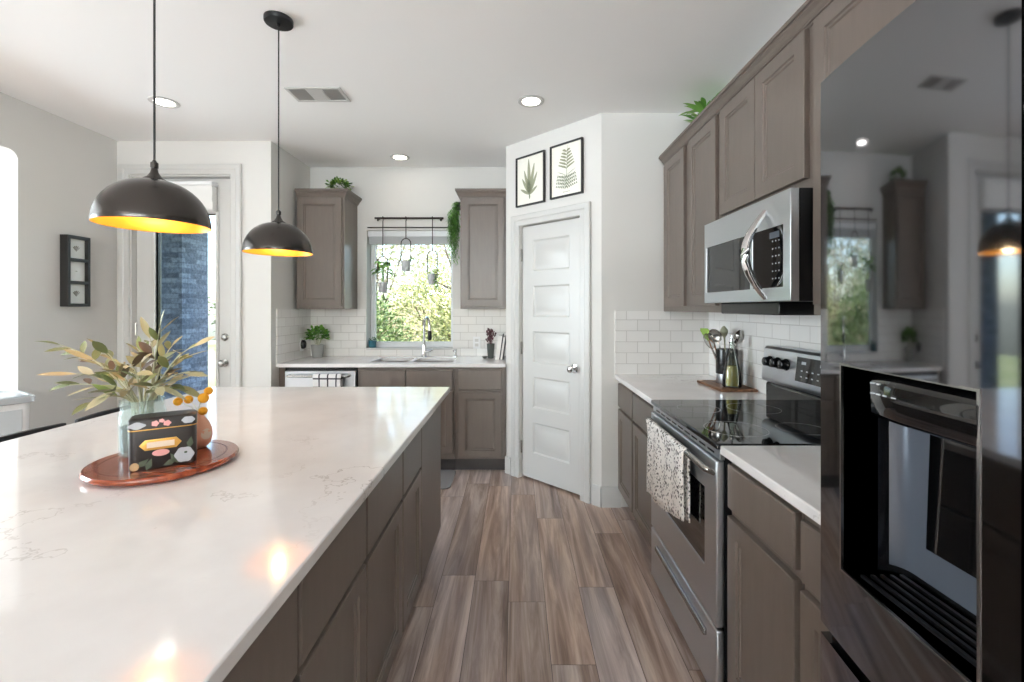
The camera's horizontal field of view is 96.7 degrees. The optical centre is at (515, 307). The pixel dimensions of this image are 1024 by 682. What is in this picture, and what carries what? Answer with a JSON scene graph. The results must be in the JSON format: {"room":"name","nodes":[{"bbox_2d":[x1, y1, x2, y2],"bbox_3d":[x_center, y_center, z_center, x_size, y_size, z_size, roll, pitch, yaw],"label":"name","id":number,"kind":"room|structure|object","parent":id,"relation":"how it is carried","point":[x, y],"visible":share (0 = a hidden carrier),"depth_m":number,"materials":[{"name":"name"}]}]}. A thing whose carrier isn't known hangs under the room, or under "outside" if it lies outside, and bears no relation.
{"room":"kitchen","nodes":[
{"label":"kitchen","id":0,"kind":"room"},
{"bbox_2d":[0,92,116,429],"bbox_3d":[-3.280,0.013,-1.287,0.130,2.720,10.226,0,0,0],"label":"wall","id":1,"kind":"structure","parent":0,"point":[53,168],"depth_m":3.13,"materials":[{"name":"white paint"}]},
{"bbox_2d":[60,234,90,306],"bbox_3d":[-3.184,-0.265,3.290,0.059,0.509,0.170,0,0,0],"label":"photo frame","id":2,"kind":"object","parent":1,"relation":"attached to","point":[75,251],"visible":1,"depth_m":3.28,"materials":[{"name":"black"}]},
{"bbox_2d":[117,141,255,406],"bbox_3d":[-2.715,0.013,3.746,1.241,2.720,0.160,0,0,0],"label":"wall","id":3,"kind":"structure","parent":0,"point":[128,152],"depth_m":3.67,"materials":[{"name":"white paint"}]},
{"bbox_2d":[118,164,241,406],"bbox_3d":[-2.700,0.108,3.735,0.986,2.530,0.183,0,0,0],"label":"door","id":4,"kind":"structure","parent":3,"relation":"in","point":[139,252],"depth_m":3.67,"materials":[{"name":"grey paint"}]},
{"bbox_2d":[169,181,217,212],"bbox_3d":[-2.692,-0.892,3.668,0.535,0.240,0.084,0,0,0],"label":"roman shade","id":5,"kind":"object","parent":3,"relation":"attached to","point":[205,191],"visible":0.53,"depth_m":3.64,"materials":[{"name":"white fabric"}]},
{"bbox_2d":[256,141,309,386],"bbox_3d":[-2.034,0.013,4.013,0.120,2.720,0.694,0,0,0],"label":"wall","id":6,"kind":"structure","parent":0,"point":[276,276],"depth_m":3.69,"materials":[{"name":"white paint"}]},
{"bbox_2d":[276,309,310,363],"bbox_3d":[-1.968,0.234,4.044,0.012,0.451,0.608,0,0,0],"label":"backsplash","id":7,"kind":"structure","parent":6,"relation":"attached to","point":[291,324],"depth_m":3.98,"materials":[{"name":"tile"}]},
{"bbox_2d":[300,338,306,350],"bbox_3d":[-1.945,0.333,4.168,0.034,0.120,0.076,0,0,0],"label":"wall outlet","id":8,"kind":"object","parent":6,"relation":"attached to","point":[303,344],"visible":1,"depth_m":4.15,"materials":[{"name":"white plastic"}]},
{"bbox_2d":[311,344,323,357],"bbox_3d":[-1.840,0.400,4.220,0.116,0.118,0.116,0,0,0],"label":"pot","id":9,"kind":"object","parent":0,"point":[317,350],"depth_m":4.18,"materials":[{"name":"ceramic"}]},
{"bbox_2d":[0,0,805,166],"bbox_3d":[-2.306,-1.407,-0.995,7.588,0.120,11.110,0,0,0],"label":"ceiling","id":10,"kind":"structure","parent":0,"point":[434,83],"depth_m":2.54,"materials":[{"name":"white paint"}]},
{"bbox_2d":[89,0,211,233],"bbox_3d":[-1.115,-0.799,1.403,0.296,1.093,0.296,0,0,0],"label":"pendant lamp","id":11,"kind":"object","parent":10,"relation":"hanging from","point":[149,203],"visible":1,"depth_m":1.34,"materials":[{"name":"grey metal"}]},
{"bbox_2d":[147,96,180,107],"bbox_3d":[-2.300,-1.343,2.975,0.172,0.009,0.172,0,0,0],"label":"recessed light","id":12,"kind":"object","parent":10,"relation":"in","point":[167,103],"visible":0.84,"depth_m":2.97,"materials":[{"name":"grey paint"}]},
{"bbox_2d":[242,10,312,256],"bbox_3d":[-1.106,-0.801,2.120,0.296,1.090,0.296,0,0,0],"label":"pendant lamp","id":13,"kind":"object","parent":10,"relation":"hanging from","point":[277,237],"visible":1,"depth_m":2.06,"materials":[{"name":"grey metal"}]},
{"bbox_2d":[284,87,350,101],"bbox_3d":[-1.244,-1.343,2.865,0.344,0.008,0.190,0,0,0],"label":"ceiling vent","id":14,"kind":"object","parent":10,"relation":"in","point":[301,94],"visible":1,"depth_m":2.86,"materials":[{"name":"metal"}]},
{"bbox_2d":[390,154,409,160],"bbox_3d":[-1.035,-1.343,4.060,0.172,0.009,0.172,0,0,0],"label":"recessed light","id":15,"kind":"object","parent":10,"relation":"in","point":[401,157],"visible":1,"depth_m":4.06,"materials":[{"name":"grey paint"}]},
{"bbox_2d":[518,95,543,106],"bbox_3d":[0.098,-1.343,2.960,0.172,0.009,0.172,0,0,0],"label":"recessed light","id":16,"kind":"object","parent":10,"relation":"in","point":[536,101],"visible":1,"depth_m":2.95,"materials":[{"name":"grey paint"}]},
{"bbox_2d":[310,167,505,347],"bbox_3d":[-0.378,0.013,4.460,3.432,2.720,0.200,0,0,0],"label":"wall","id":17,"kind":"structure","parent":0,"point":[383,191],"depth_m":4.36,"materials":[{"name":"white paint"}]},
{"bbox_2d":[294,188,361,308],"bbox_3d":[-1.709,-0.520,4.173,0.466,1.056,0.373,0,0,0],"label":"upper cabinet","id":18,"kind":"object","parent":17,"relation":"attached to","point":[327,278],"visible":0.96,"depth_m":4.02,"materials":[{"name":"paint"}]},
{"bbox_2d":[325,176,353,189],"bbox_3d":[-1.589,-1.089,4.099,0.248,0.184,0.230,0,0,0],"label":"boxwood","id":19,"kind":"object","parent":18,"relation":"on","point":[334,181],"visible":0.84,"depth_m":4.07,"materials":[{"name":"green plant"}]},
{"bbox_2d":[367,227,446,227],"bbox_3d":[-0.995,-0.767,4.345,0.840,0.010,0.029,0,0,0],"label":"curtain rod","id":20,"kind":"object","parent":17,"relation":"attached to","point":[367,227],"visible":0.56,"depth_m":4.33,"materials":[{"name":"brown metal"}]},
{"bbox_2d":[311,309,505,355],"bbox_3d":[-1.022,0.234,4.354,1.879,0.451,0.012,0,0,0],"label":"backsplash","id":21,"kind":"structure","parent":17,"relation":"attached to","point":[347,328],"depth_m":4.35,"materials":[{"name":"tile"}]},
{"bbox_2d":[374,217,443,220],"bbox_3d":[-1.010,-0.840,4.325,0.650,0.037,0.068,0,0,0],"label":"rail","id":22,"kind":"object","parent":17,"relation":"attached to","point":[377,218],"visible":1,"depth_m":4.29,"materials":[{"name":"brown metal"}]},
{"bbox_2d":[370,216,395,292],"bbox_3d":[-1.262,-0.506,4.298,0.242,0.723,0.243,0,0,0],"label":"hanging planter","id":23,"kind":"object","parent":22,"relation":"hanging from","point":[382,286],"visible":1,"depth_m":4.29,"materials":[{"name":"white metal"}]},
{"bbox_2d":[400,216,417,270],"bbox_3d":[-1.003,-0.608,4.298,0.185,0.519,0.144,0,0,0],"label":"hanging planter","id":24,"kind":"object","parent":22,"relation":"hanging from","point":[405,264],"visible":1,"depth_m":4.27,"materials":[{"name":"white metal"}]},
{"bbox_2d":[426,216,439,289],"bbox_3d":[-0.791,-0.519,4.300,0.150,0.698,0.150,0,0,0],"label":"hanging planter","id":25,"kind":"object","parent":22,"relation":"hanging from","point":[432,278],"visible":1,"depth_m":4.28,"materials":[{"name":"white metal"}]},
{"bbox_2d":[366,245,452,349],"bbox_3d":[-1.018,-0.172,4.446,0.828,1.145,0.208,0,0,0],"label":"window","id":26,"kind":"structure","parent":17,"relation":"in","point":[380,345],"depth_m":4.49,"materials":[{"name":"white plastic"}]},
{"bbox_2d":[368,337,376,347],"bbox_3d":[-1.389,0.328,4.404,0.092,0.108,0.085,0,0,30],"label":"potted succulent","id":27,"kind":"object","parent":26,"relation":"on","point":[372,344],"visible":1,"depth_m":4.37,"materials":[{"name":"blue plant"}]},
{"bbox_2d":[368,231,452,244],"bbox_3d":[-1.018,-0.680,4.415,0.816,0.126,0.070,0,0,0],"label":"window blind","id":28,"kind":"object","parent":17,"relation":"attached to","point":[375,237],"visible":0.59,"depth_m":4.39,"materials":[{"name":"fabric"}]},
{"bbox_2d":[473,337,479,348],"bbox_3d":[-0.375,0.331,4.345,0.070,0.115,0.006,0,0,0],"label":"wall outlet","id":29,"kind":"object","parent":17,"relation":"attached to","point":[476,340],"visible":1,"depth_m":4.34,"materials":[{"name":"white plastic"}]},
{"bbox_2d":[455,188,505,308],"bbox_3d":[-0.311,-0.520,4.173,0.448,1.056,0.373,0,0,0],"label":"upper cabinet","id":30,"kind":"object","parent":17,"relation":"attached to","point":[482,210],"visible":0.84,"depth_m":4.02,"materials":[{"name":"paint"}]},
{"bbox_2d":[445,201,459,265],"bbox_3d":[-0.571,-0.676,4.161,0.151,0.598,0.239,0,0,0],"label":"fern","id":31,"kind":"object","parent":30,"relation":"hanging from","point":[453,229],"visible":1,"depth_m":4.13,"materials":[{"name":"green plant"}]},
{"bbox_2d":[386,469,705,681],"bbox_3d":[-2.321,1.413,-1.080,7.558,0.080,10.880,0,0,0],"label":"floor","id":32,"kind":"structure","parent":0,"point":[525,579],"depth_m":2.16,"materials":[{"name":"brown wood"}]},
{"bbox_2d":[0,390,34,435],"bbox_3d":[-3.030,0.939,2.630,0.372,0.868,0.282,0,0,30],"label":"storage bin","id":33,"kind":"object","parent":32,"relation":"on","point":[14,404],"visible":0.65,"depth_m":2.60,"materials":[{"name":"white plastic"}]},
{"bbox_2d":[0,423,65,441],"bbox_3d":[-1.807,0.938,1.790,0.436,0.871,0.410,0,0,0],"label":"counter stool","id":34,"kind":"object","parent":32,"relation":"on","point":[40,429],"visible":0.17,"depth_m":1.87,"materials":[{"name":"black metal"}]},
{"bbox_2d":[75,403,139,422],"bbox_3d":[-1.807,0.938,2.255,0.436,0.871,0.410,0,0,0],"label":"counter stool","id":35,"kind":"object","parent":32,"relation":"on","point":[117,409],"visible":0.13,"depth_m":2.21,"materials":[{"name":"black metal"}]},
{"bbox_2d":[223,587,297,681],"bbox_3d":[-0.752,0.931,0.679,0.640,0.883,0.458,0,0,0],"label":"base cabinet","id":36,"kind":"object","parent":32,"relation":"on","point":[272,657],"visible":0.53,"depth_m":0.82,"materials":[{"name":"paint"}]},
{"bbox_2d":[279,367,285,386],"bbox_3d":[-1.950,0.932,4.065,0.046,0.882,0.550,0,0,0],"label":"filler panel","id":37,"kind":"object","parent":32,"relation":"on","point":[282,370],"visible":0.02,"depth_m":3.79,"materials":[{"name":"paint"}]},
{"bbox_2d":[285,367,357,386],"bbox_3d":[-1.621,0.932,4.026,0.607,0.882,0.629,0,0,0],"label":"dishwasher","id":38,"kind":"object","parent":32,"relation":"on","point":[294,376],"visible":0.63,"depth_m":3.77,"materials":[{"name":"white metal"}]},
{"bbox_2d":[313,374,342,386],"bbox_3d":[-1.540,0.756,3.719,0.231,0.435,0.045,0,0,0],"label":"dish towel","id":39,"kind":"object","parent":38,"relation":"hanging from","point":[319,380],"visible":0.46,"depth_m":3.70,"materials":[{"name":"fabric"}]},
{"bbox_2d":[293,500,365,681],"bbox_3d":[-0.752,0.931,1.114,0.640,0.883,0.408,0,0,0],"label":"base cabinet","id":40,"kind":"object","parent":32,"relation":"on","point":[331,598],"visible":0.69,"depth_m":1.10,"materials":[{"name":"paint"}]},
{"bbox_2d":[363,454,402,681],"bbox_3d":[-0.752,0.931,1.530,0.640,0.883,0.419,0,0,0],"label":"base cabinet","id":41,"kind":"object","parent":32,"relation":"on","point":[383,561],"visible":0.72,"depth_m":1.52,"materials":[{"name":"paint"}]},
{"bbox_2d":[358,361,455,469],"bbox_3d":[-0.915,0.931,4.060,0.800,0.883,0.580,0,0,0],"label":"base cabinet","id":42,"kind":"object","parent":32,"relation":"on","point":[367,376],"visible":0.27,"depth_m":3.77,"materials":[{"name":"paint"}]},
{"bbox_2d":[276,356,505,366],"bbox_3d":[-1.029,0.474,4.050,1.888,0.030,0.619,0,0,0],"label":"countertop","id":43,"kind":"structure","parent":42,"relation":"on","point":[325,361],"depth_m":3.83,"materials":[{"name":"white stone"}]},
{"bbox_2d":[304,325,329,357],"bbox_3d":[-1.843,0.306,4.219,0.246,0.306,0.230,0,0,0],"label":"potted herb","id":44,"kind":"object","parent":43,"relation":"on","point":[317,349],"visible":1,"depth_m":4.19,"materials":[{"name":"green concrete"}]},
{"bbox_2d":[421,316,432,356],"bbox_3d":[-0.809,0.267,4.225,0.092,0.383,0.194,0,0,-36],"label":"kitchen faucet","id":45,"kind":"object","parent":43,"relation":"on","point":[424,351],"visible":1,"depth_m":4.25,"materials":[{"name":"silver metal"}]},
{"bbox_2d":[485,328,496,357],"bbox_3d":[-0.229,0.318,4.177,0.104,0.280,0.126,0,0,0],"label":"potted plant","id":46,"kind":"object","parent":43,"relation":"on","point":[490,346],"visible":1,"depth_m":4.15,"materials":[{"name":"purple plant"}]},
{"bbox_2d":[495,335,501,359],"bbox_3d":[-0.154,0.354,4.130,0.064,0.218,0.151,0,0,0],"label":"cookbook","id":47,"kind":"object","parent":43,"relation":"on","point":[499,336],"visible":0.89,"depth_m":4.05,"materials":[{"name":"white"}]},
{"bbox_2d":[400,430,420,631],"bbox_3d":[-0.752,0.931,1.913,0.640,0.883,0.345,0,0,0],"label":"base cabinet","id":48,"kind":"object","parent":32,"relation":"on","point":[411,456],"visible":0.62,"depth_m":1.91,"materials":[{"name":"paint"}]},
{"bbox_2d":[420,404,440,581],"bbox_3d":[-0.916,0.931,1.458,0.968,0.883,2.315,0,0,0],"label":"kitchen island","id":49,"kind":"object","parent":32,"relation":"on","point":[430,467],"visible":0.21,"depth_m":2.30,"materials":[{"name":"paint"}]},
{"bbox_2d":[0,387,449,681],"bbox_3d":[-1.073,0.474,1.386,1.383,0.030,2.532,0,0,0],"label":"island countertop","id":50,"kind":"structure","parent":49,"relation":"on","point":[174,580],"depth_m":0.95,"materials":[{"name":"white stone"}]},
{"bbox_2d":[79,440,238,486],"bbox_3d":[-1.027,0.448,1.334,0.368,0.022,0.368,0,0,0],"label":"serving tray","id":51,"kind":"object","parent":50,"relation":"on","point":[112,470],"visible":0.72,"depth_m":1.24,"materials":[{"name":"brown"}]},
{"bbox_2d":[120,424,128,453],"bbox_3d":[-1.125,0.354,1.372,0.116,0.163,0.116,0,0,0],"label":"glass vase","id":52,"kind":"object","parent":51,"relation":"on","point":[124,449],"visible":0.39,"depth_m":1.36,"materials":[{"name":"glass"}]},
{"bbox_2d":[35,311,213,416],"bbox_3d":[-1.162,0.212,1.376,0.569,0.416,0.380,0,0,0],"label":"leafy stems","id":53,"kind":"object","parent":52,"relation":"in","point":[146,350],"visible":0.93,"depth_m":1.34,"materials":[{"name":"beige"}]},
{"bbox_2d":[127,409,197,471],"bbox_3d":[-0.987,0.368,1.277,0.153,0.143,0.080,0,0,-33],"label":"tin","id":54,"kind":"object","parent":51,"relation":"on","point":[169,438],"visible":1,"depth_m":1.25,"materials":[{"name":"black metal"}]},
{"bbox_2d":[127,423,145,429],"bbox_3d":[-1.012,0.316,1.214,0.040,0.020,0.001,0,0,-33],"label":"flower","id":55,"kind":"object","parent":54,"relation":"on","point":[136,426],"depth_m":1.21,"materials":[{"name":"paint"}]},
{"bbox_2d":[174,447,194,461],"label":"flower","id":56,"kind":"object","parent":54,"relation":"on","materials":[{"name":"paint"}]},
{"bbox_2d":[181,416,194,422],"bbox_3d":[-0.918,0.312,1.275,0.032,0.018,0.001,0,0,-33],"label":"flower","id":57,"kind":"object","parent":54,"relation":"on","point":[188,419],"depth_m":1.28,"materials":[{"name":"paint"}]},
{"bbox_2d":[197,413,212,448],"bbox_3d":[-0.996,0.382,1.425,0.079,0.108,0.079,0,0,0],"label":"bud vase","id":58,"kind":"object","parent":51,"relation":"on","point":[204,427],"visible":0.48,"depth_m":1.41,"materials":[{"name":"brown ceramic"}]},
{"bbox_2d":[173,397,192,408],"bbox_3d":[-1.033,0.325,1.430,0.084,0.087,0.026,0,0,0],"label":"flower","id":59,"kind":"object","parent":58,"relation":"in","point":[177,401],"visible":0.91,"depth_m":1.42,"materials":[{"name":"orange plant"}]},
{"bbox_2d":[184,395,197,410],"bbox_3d":[-1.031,0.325,1.444,0.077,0.087,0.026,0,0,40],"label":"flower","id":60,"kind":"object","parent":58,"relation":"in","point":[189,399],"visible":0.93,"depth_m":1.45,"materials":[{"name":"orange plant"}]},
{"bbox_2d":[197,393,208,409],"bbox_3d":[-0.980,0.317,1.420,0.040,0.102,0.030,0,0,0],"label":"flower","id":61,"kind":"object","parent":58,"relation":"in","point":[203,397],"visible":0.94,"depth_m":1.41,"materials":[{"name":"orange plant"}]},
{"bbox_2d":[198,407,207,414],"bbox_3d":[-0.975,0.336,1.404,0.050,0.063,0.025,0,0,16],"label":"flower","id":62,"kind":"object","parent":58,"relation":"in","point":[203,410],"visible":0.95,"depth_m":1.39,"materials":[{"name":"orange plant"}]},
{"bbox_2d":[441,470,455,488],"bbox_3d":[-0.900,1.368,3.640,0.800,0.009,0.400,0,0,0],"label":"floor mat","id":63,"kind":"object","parent":32,"relation":"on","point":[447,476],"visible":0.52,"depth_m":3.64,"materials":[{"name":"grey"}]},
{"bbox_2d":[454,367,505,469],"bbox_3d":[-0.299,0.931,4.060,0.428,0.883,0.580,0,0,0],"label":"base cabinet","id":64,"kind":"object","parent":32,"relation":"on","point":[479,392],"visible":0.88,"depth_m":3.78,"materials":[{"name":"paint"}]},
{"bbox_2d":[618,383,635,512],"bbox_3d":[1.010,0.931,2.939,0.620,0.883,0.396,0,0,0],"label":"base cabinet","id":65,"kind":"object","parent":32,"relation":"on","point":[625,395],"visible":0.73,"depth_m":2.93,"materials":[{"name":"paint"}]},
{"bbox_2d":[633,394,654,544],"bbox_3d":[1.010,0.931,2.508,0.620,0.883,0.466,0,0,0],"label":"base cabinet","id":66,"kind":"object","parent":32,"relation":"on","point":[642,408],"visible":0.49,"depth_m":2.58,"materials":[{"name":"paint"}]},
{"bbox_2d":[615,375,765,404],"bbox_3d":[1.004,0.474,2.706,0.643,0.030,0.868,0,0,0],"label":"countertop","id":67,"kind":"structure","parent":66,"relation":"on","point":[648,387],"depth_m":2.56,"materials":[{"name":"white stone"}]},
{"bbox_2d":[697,380,757,391],"bbox_3d":[1.218,0.451,2.645,0.200,0.014,0.340,0,0,0],"label":"cutting board","id":68,"kind":"object","parent":67,"relation":"on","point":[713,384],"visible":0.78,"depth_m":2.54,"materials":[{"name":"brown wood"}]},
{"bbox_2d":[715,348,737,383],"bbox_3d":[1.252,0.344,2.705,0.122,0.200,0.122,0,0,0],"label":"utensil crock","id":69,"kind":"object","parent":68,"relation":"on","point":[721,354],"visible":0.51,"depth_m":2.67,"materials":[{"name":"silver metal"}]},
{"bbox_2d":[700,328,714,356],"bbox_3d":[1.179,0.273,2.735,0.133,0.301,0.024,0,0,24],"label":"spatula","id":70,"kind":"object","parent":69,"relation":"in","point":[703,330],"visible":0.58,"depth_m":2.75,"materials":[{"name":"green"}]},
{"bbox_2d":[703,334,716,358],"bbox_3d":[1.181,0.287,2.703,0.134,0.273,0.054,0,0,0],"label":"whisk","id":71,"kind":"object","parent":69,"relation":"in","point":[704,334],"visible":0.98,"depth_m":2.70,"materials":[{"name":"grey metal"}]},
{"bbox_2d":[708,329,721,348],"bbox_3d":[1.196,0.273,2.672,0.112,0.300,0.059,0,0,0],"label":"ladle","id":72,"kind":"object","parent":69,"relation":"in","point":[716,336],"visible":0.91,"depth_m":2.68,"materials":[{"name":"silver metal"}]},
{"bbox_2d":[720,326,727,349],"bbox_3d":[1.252,0.265,2.738,0.046,0.315,0.046,0,0,38],"label":"slotted spoon","id":73,"kind":"object","parent":69,"relation":"in","point":[724,331],"visible":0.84,"depth_m":2.73,"materials":[{"name":"beige"}]},
{"bbox_2d":[734,330,742,349],"bbox_3d":[1.286,0.276,2.667,0.078,0.295,0.045,0,0,21],"label":"serving spoon","id":74,"kind":"object","parent":69,"relation":"in","point":[738,335],"visible":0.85,"depth_m":2.65,"materials":[{"name":"grey metal"}]},
{"bbox_2d":[722,333,741,387],"bbox_3d":[1.215,0.293,2.560,0.100,0.300,0.100,0,0,0],"label":"oil bottle","id":75,"kind":"object","parent":68,"relation":"on","point":[731,378],"visible":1,"depth_m":2.54,"materials":[{"name":"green glass"}]},
{"bbox_2d":[645,345,820,681],"bbox_3d":[0.972,0.779,1.896,0.676,1.187,0.744,0,0,0],"label":"range","id":76,"kind":"object","parent":32,"relation":"on","point":[689,560],"visible":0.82,"depth_m":1.76,"materials":[{"name":"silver metal"}]},
{"bbox_2d":[646,418,689,522],"bbox_3d":[0.642,0.710,1.963,0.035,0.356,0.485,0,0,0],"label":"oven towel","id":77,"kind":"object","parent":76,"relation":"hanging from","point":[668,468],"visible":0.99,"depth_m":1.90,"materials":[{"name":"beige fabric"}]},
{"bbox_2d":[651,400,820,449],"bbox_3d":[0.959,0.466,1.896,0.573,0.020,0.744,0,0,0],"label":"cooktop","id":78,"kind":"object","parent":76,"relation":"in","point":[716,423],"depth_m":1.83,"materials":[{"name":"black glass"}]},
{"bbox_2d":[727,463,804,681],"bbox_3d":[1.010,0.931,1.328,0.620,0.883,0.378,0,0,0],"label":"base cabinet","id":79,"kind":"object","parent":32,"relation":"on","point":[764,583],"visible":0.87,"depth_m":1.31,"materials":[{"name":"paint"}]},
{"bbox_2d":[800,515,828,681],"bbox_3d":[1.010,0.931,1.018,0.620,0.883,0.235,0,0,0],"label":"base cabinet","id":80,"kind":"object","parent":32,"relation":"on","point":[811,625],"visible":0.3,"depth_m":1.08,"materials":[{"name":"paint"}]},
{"bbox_2d":[721,446,820,524],"bbox_3d":[1.004,0.474,1.210,0.643,0.030,0.621,0,0,0],"label":"countertop","id":81,"kind":"structure","parent":80,"relation":"on","point":[793,473],"depth_m":1.30,"materials":[{"name":"white stone"}]},
{"bbox_2d":[821,0,1023,681],"bbox_3d":[0.942,0.452,0.509,0.755,1.782,0.758,0,0,0],"label":"refrigerator","id":82,"kind":"object","parent":32,"relation":"on","point":[922,125],"visible":1,"depth_m":0.67,"materials":[{"name":"black metal"}]},
{"bbox_2d":[506,113,600,485],"bbox_3d":[0.288,0.013,3.506,0.942,2.720,0.100,0,0,44],"label":"wall","id":83,"kind":"structure","parent":0,"point":[589,128],"depth_m":3.28,"materials":[{"name":"white paint"}]},
{"bbox_2d":[516,150,545,207],"bbox_3d":[0.112,-1.013,3.593,0.305,0.398,0.021,0,0,44],"label":"picture frame","id":84,"kind":"object","parent":83,"relation":"attached to","point":[531,168],"visible":1,"depth_m":3.58,"materials":[{"name":"black"}]},
{"bbox_2d":[511,201,590,503],"bbox_3d":[0.253,0.312,3.480,0.784,2.122,0.101,0,0,44],"label":"door","id":85,"kind":"structure","parent":83,"relation":"in","point":[555,256],"depth_m":3.47,"materials":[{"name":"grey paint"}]},
{"bbox_2d":[505,456,600,506],"bbox_3d":[0.249,1.302,3.466,0.942,0.142,0.014,0,0,44],"label":"baseboard","id":86,"kind":"structure","parent":83,"relation":"attached to","point":[595,489],"depth_m":3.17,"materials":[{"name":"grey paint"}]},
{"bbox_2d":[550,137,583,199],"bbox_3d":[0.369,-1.018,3.342,0.302,0.398,0.021,0,0,44],"label":"picture frame","id":87,"kind":"object","parent":83,"relation":"attached to","point":[566,158],"visible":1,"depth_m":3.33,"materials":[{"name":"black"}]},
{"bbox_2d":[601,113,697,506],"bbox_3d":[0.964,0.013,3.191,0.748,2.720,0.100,0,0,0],"label":"wall","id":88,"kind":"structure","parent":0,"point":[632,144],"depth_m":3.14,"materials":[{"name":"white paint"}]},
{"bbox_2d":[601,486,620,507],"bbox_3d":[0.655,1.302,3.134,0.130,0.142,0.014,0,0,0],"label":"baseboard","id":89,"kind":"structure","parent":88,"relation":"attached to","point":[610,495],"depth_m":3.13,"materials":[{"name":"grey paint"}]},
{"bbox_2d":[615,311,708,374],"bbox_3d":[1.004,0.240,3.135,0.644,0.438,0.012,0,0,0],"label":"backsplash","id":90,"kind":"structure","parent":88,"relation":"attached to","point":[646,342],"depth_m":3.13,"materials":[{"name":"tile"}]},
{"bbox_3d":[1.398,0.013,-0.920,0.120,2.720,10.960,0,0,0],"label":"wall","id":91,"kind":"structure","parent":0,"visible":0},
{"bbox_2d":[664,144,688,311],"bbox_3d":[1.169,-0.475,2.910,0.338,0.997,0.461,0,0,0],"label":"upper cabinet","id":92,"kind":"object","parent":91,"relation":"attached to","point":[676,167],"visible":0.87,"depth_m":2.87,"materials":[{"name":"paint"}]},
{"bbox_2d":[679,93,717,122],"bbox_3d":[1.194,-1.150,2.831,0.360,0.350,0.365,0,0,0],"label":"spiky plant","id":93,"kind":"object","parent":92,"relation":"on","point":[700,105],"visible":0.11,"depth_m":2.79,"materials":[{"name":"green plant"}]},
{"bbox_2d":[659,0,833,164],"bbox_3d":[1.000,-1.005,1.605,0.043,0.062,3.029,0,0,0],"label":"crown molding","id":94,"kind":"structure","parent":92,"relation":"attached to","point":[803,18],"depth_m":1.90,"materials":[{"name":"paint"}]},
{"bbox_2d":[688,114,721,312],"bbox_3d":[1.169,-0.475,2.471,0.338,0.997,0.418,0,0,0],"label":"upper cabinet","id":95,"kind":"object","parent":91,"relation":"attached to","point":[704,146],"visible":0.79,"depth_m":2.49,"materials":[{"name":"paint"}]},
{"bbox_2d":[709,312,820,393],"bbox_3d":[1.332,0.206,1.815,0.012,0.506,2.629,0,0,0],"label":"backsplash","id":96,"kind":"structure","parent":91,"relation":"attached to","point":[758,331],"depth_m":2.48,"materials":[{"name":"tile"}]},
{"bbox_2d":[720,25,812,217],"bbox_3d":[1.169,-0.694,1.909,0.338,0.560,0.705,0,0,0],"label":"upper cabinet","id":97,"kind":"object","parent":91,"relation":"attached to","point":[766,129],"visible":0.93,"depth_m":1.79,"materials":[{"name":"paint"}]},
{"bbox_2d":[705,188,813,314],"bbox_3d":[1.089,-0.190,1.893,0.496,0.436,0.705,0,0,0],"label":"microwave","id":98,"kind":"object","parent":97,"relation":"attached to","point":[759,255],"visible":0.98,"depth_m":1.70,"materials":[{"name":"silver metal"}]},
{"bbox_2d":[813,0,915,314],"bbox_3d":[1.169,-0.475,1.297,0.338,0.997,0.520,0,0,0],"label":"upper cabinet","id":99,"kind":"object","parent":91,"relation":"attached to","point":[843,26],"visible":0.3,"depth_m":1.46,"materials":[{"name":"paint"}]},
{"label":"outside","id":100,"kind":"structure","parent":0,"visible":0},
{"bbox_2d":[208,339,434,386],"bbox_3d":[-2.000,1.558,17.290,24.000,0.130,25.420,0,0,0],"label":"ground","id":101,"kind":"structure","parent":100,"point":[211,344],"depth_m":12.24,"materials":[{"name":"white"}]},
{"bbox_2d":[376,290,414,340],"bbox_3d":[-2.741,0.474,7.511,2.095,2.085,2.157,0,0,-41],"label":"shrub","id":102,"kind":"object","parent":101,"relation":"on","point":[383,320],"visible":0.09,"depth_m":7.60,"materials":[{"name":"green plant"}]},
{"bbox_2d":[376,245,450,329],"bbox_3d":[-4.386,-1.507,13.829,5.538,6.038,3.557,0,0,6],"label":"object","id":103,"kind":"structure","parent":101,"relation":"on","point":[421,256],"depth_m":13.67,"materials":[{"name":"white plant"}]},
{"bbox_2d":[377,254,450,340],"bbox_3d":[-1.625,0.161,9.607,2.952,2.710,2.335,0,0,25],"label":"shrub","id":104,"kind":"object","parent":101,"relation":"on","point":[420,282],"visible":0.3,"depth_m":9.35,"materials":[{"name":"green plant"}]},
{"bbox_2d":[378,303,450,338],"bbox_3d":[-2.000,0.633,22.025,24.000,1.720,0.050,0,0,0],"label":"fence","id":105,"kind":"object","parent":101,"relation":"on","point":[413,312],"depth_m":22.00,"materials":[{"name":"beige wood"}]},
{"bbox_2d":[408,286,450,340],"bbox_3d":[-0.736,0.520,7.665,1.940,2.010,1.971,0,0,-29],"label":"shrub","id":106,"kind":"object","parent":101,"relation":"on","point":[439,335],"visible":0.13,"depth_m":7.47,"materials":[{"name":"green plant"}]},
{"bbox_2d":[430,245,450,301],"bbox_3d":[-0.323,-1.789,17.461,6.321,6.603,3.950,0,0,7],"label":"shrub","id":107,"kind":"object","parent":101,"relation":"on","point":[440,245],"visible":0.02,"depth_m":17.45,"materials":[{"name":"green plant"}]},
{"bbox_2d":[437,245,450,310],"bbox_3d":[-0.827,0.237,6.427,0.592,2.531,0.391,0,0,0],"label":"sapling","id":108,"kind":"object","parent":101,"relation":"on","point":[448,257],"visible":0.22,"depth_m":6.37,"materials":[{"name":"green plant"}]},
{"bbox_3d":[-5.552,1.448,5.518,6.896,0.090,3.364,0,0,0],"label":"patio","id":109,"kind":"object","parent":101,"relation":"on","visible":0},
{"bbox_2d":[161,233,207,399],"bbox_3d":[-4.269,0.013,5.732,0.543,2.776,0.545,0,0,0],"label":"brick wall","id":110,"kind":"structure","parent":109,"relation":"on","point":[184,257],"depth_m":5.56,"materials":[{"name":"blue brick"}]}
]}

